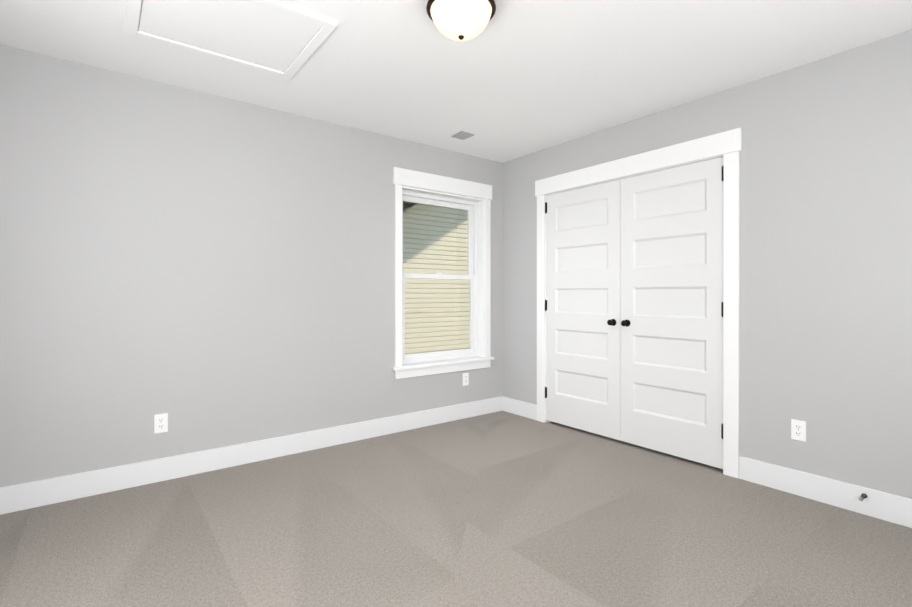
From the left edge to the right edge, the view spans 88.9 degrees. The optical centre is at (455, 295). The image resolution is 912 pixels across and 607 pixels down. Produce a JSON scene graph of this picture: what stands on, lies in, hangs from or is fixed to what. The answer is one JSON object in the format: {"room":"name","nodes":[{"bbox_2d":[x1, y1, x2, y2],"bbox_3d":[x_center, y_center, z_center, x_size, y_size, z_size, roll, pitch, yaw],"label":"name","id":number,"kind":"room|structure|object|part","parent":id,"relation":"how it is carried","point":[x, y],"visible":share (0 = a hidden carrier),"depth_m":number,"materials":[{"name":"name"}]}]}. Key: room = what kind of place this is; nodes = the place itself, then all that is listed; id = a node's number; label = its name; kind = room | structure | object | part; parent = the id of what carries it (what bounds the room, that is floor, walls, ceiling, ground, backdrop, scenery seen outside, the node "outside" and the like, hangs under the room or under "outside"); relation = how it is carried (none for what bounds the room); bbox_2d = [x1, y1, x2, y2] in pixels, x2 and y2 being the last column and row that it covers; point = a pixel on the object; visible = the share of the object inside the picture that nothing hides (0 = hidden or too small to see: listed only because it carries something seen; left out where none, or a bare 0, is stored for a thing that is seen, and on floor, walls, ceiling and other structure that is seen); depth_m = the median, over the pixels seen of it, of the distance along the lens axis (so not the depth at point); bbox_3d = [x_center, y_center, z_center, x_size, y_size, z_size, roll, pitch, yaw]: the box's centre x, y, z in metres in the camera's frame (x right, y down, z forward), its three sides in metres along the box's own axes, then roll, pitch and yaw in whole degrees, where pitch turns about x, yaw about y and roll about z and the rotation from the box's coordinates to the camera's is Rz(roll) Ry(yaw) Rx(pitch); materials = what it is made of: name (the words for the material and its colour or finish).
{"room":"empty bedroom","nodes":[
{"label":"empty bedroom","id":0,"kind":"room"},
{"bbox_2d":[0,44,501,486],"bbox_3d":[-0.841,-0.086,3.706,5.160,2.450,0.160,0,0,-38],"label":"wall","id":1,"kind":"structure","parent":0,"point":[205,271],"depth_m":2.94,"materials":[{"name":"grey paint"}]},
{"bbox_2d":[154,413,167,433],"bbox_3d":[-1.812,0.785,2.856,0.070,0.115,0.007,0,0,-38],"label":"outlet","id":2,"kind":"object","parent":1,"relation":"attached to","point":[158,423],"visible":1,"depth_m":2.85,"materials":[{"name":"white plastic"}]},
{"bbox_2d":[0,396,503,514],"bbox_3d":[-1.121,1.069,3.382,4.000,0.140,0.015,0,0,-38],"label":"baseboard","id":3,"kind":"structure","parent":1,"relation":"attached to","point":[18,497],"depth_m":3.02,"materials":[{"name":"white paint"}]},
{"bbox_2d":[392,167,493,378],"bbox_3d":[-0.127,-0.185,4.223,1.101,1.755,0.200,0,0,-38],"label":"window unit","id":4,"kind":"structure","parent":1,"relation":"in","point":[477,204],"depth_m":4.27,"materials":[{"name":"white paint"}]},
{"bbox_3d":[-0.175,-0.512,4.286,0.834,0.720,0.026,0,0,-38],"label":"sash","id":5,"kind":"part","parent":4,"relation":"part of","materials":[{"name":"white plastic"}]},
{"bbox_3d":[-0.157,0.173,4.264,0.834,0.769,0.026,0,0,-38],"label":"sash","id":6,"kind":"part","parent":4,"relation":"part of","materials":[{"name":"white plastic"}]},
{"bbox_3d":[-0.166,-0.157,4.275,0.904,1.500,0.070,0,0,-38],"label":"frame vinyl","id":7,"kind":"part","parent":4,"relation":"part of","materials":[{"name":"white plastic"}]},
{"bbox_2d":[463,373,468,385],"bbox_3d":[0.090,0.778,4.318,0.070,0.115,0.007,0,0,-38],"label":"outlet","id":8,"kind":"object","parent":1,"relation":"attached to","point":[465,380],"visible":1,"depth_m":4.31,"materials":[{"name":"white plastic"}]},
{"bbox_2d":[0,411,911,606],"bbox_3d":[0.365,1.191,2.138,5.160,0.100,4.120,0,0,-38],"label":"floor","id":9,"kind":"structure","parent":0,"point":[501,509],"depth_m":2.21,"materials":[{"name":"carpet"}]},
{"bbox_2d":[0,0,911,162],"bbox_3d":[0.365,-1.384,2.134,5.160,0.150,4.120,0,0,-38],"label":"ceiling","id":10,"kind":"structure","parent":0,"point":[513,79],"depth_m":2.56,"materials":[{"name":"white paint"}]},
{"bbox_2d":[124,0,336,78],"bbox_3d":[-1.104,-1.302,2.266,0.810,0.014,0.700,0,0,-38],"label":"panel","id":11,"kind":"object","parent":10,"relation":"attached to","point":[273,37],"visible":1,"depth_m":2.28,"materials":[{"name":"white paint"}]},
{"bbox_2d":[426,0,495,40],"bbox_3d":[0.023,-1.221,2.056,0.308,0.176,0.308,0,0,-38],"label":"flush-mount light","id":12,"kind":"object","parent":10,"relation":"attached to","point":[460,20],"visible":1,"depth_m":1.99,"materials":[{"name":"white glass"}]},
{"bbox_2d":[451,131,473,139],"bbox_3d":[0.054,-1.308,3.802,0.130,0.008,0.144,0,0,-38],"label":"ceiling vent","id":13,"kind":"object","parent":10,"relation":"in","point":[462,135],"visible":1,"depth_m":3.79,"materials":[{"name":"grey metal"}]},
{"bbox_2d":[502,29,911,498],"bbox_3d":[1.714,-0.085,3.072,0.120,2.450,3.960,0,0,-38],"label":"wall","id":14,"kind":"structure","parent":0,"point":[826,253],"depth_m":2.60,"materials":[{"name":"grey paint"}]},
{"bbox_2d":[504,397,536,419],"bbox_3d":[0.602,1.067,4.407,0.018,0.140,0.450,0,0,-38],"label":"baseboard","id":15,"kind":"structure","parent":14,"relation":"attached to","point":[521,408],"depth_m":4.39,"materials":[{"name":"white paint"}]},
{"bbox_2d":[535,127,741,477],"bbox_3d":[1.284,0.049,3.587,0.175,2.179,1.708,0,0,-38],"label":"closet door unit","id":16,"kind":"structure","parent":14,"relation":"in","point":[638,299],"depth_m":3.39,"materials":[{"name":"white paint"}]},
{"bbox_2d":[791,419,805,441],"bbox_3d":[1.956,0.770,2.655,0.007,0.115,0.070,0,0,-38],"label":"outlet","id":17,"kind":"object","parent":14,"relation":"attached to","point":[801,426],"visible":1,"depth_m":2.65,"materials":[{"name":"white plastic"}]},
{"bbox_2d":[739,456,911,527],"bbox_3d":[2.258,1.071,2.255,0.015,0.140,1.620,0,0,-38],"label":"baseboard","id":18,"kind":"structure","parent":14,"relation":"attached to","point":[892,508],"depth_m":2.53,"materials":[{"name":"white paint"}]},
{"bbox_2d":[859,493,866,500],"bbox_3d":[2.093,1.041,2.394,0.078,0.024,0.024,0,0,-38],"label":"door stop","id":19,"kind":"object","parent":18,"relation":"attached to","point":[863,496],"visible":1,"depth_m":2.39,"materials":[{"name":"grey metal"}]},
{"label":"outside","id":20,"kind":"structure","parent":0,"visible":0},
{"bbox_3d":[0.163,5.231,8.283,28.000,0.200,5.820,0,0,-38],"label":"lawn","id":21,"kind":"structure","parent":20,"visible":0},
{"bbox_2d":[403,201,469,363],"bbox_3d":[-0.741,-2.873,11.087,22.000,16.000,0.850,0,0,-38],"label":"neighbor siding","id":22,"kind":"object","parent":21,"relation":"on","point":[461,244],"depth_m":11.41,"materials":[{"name":"beige plastic"}]}
]}

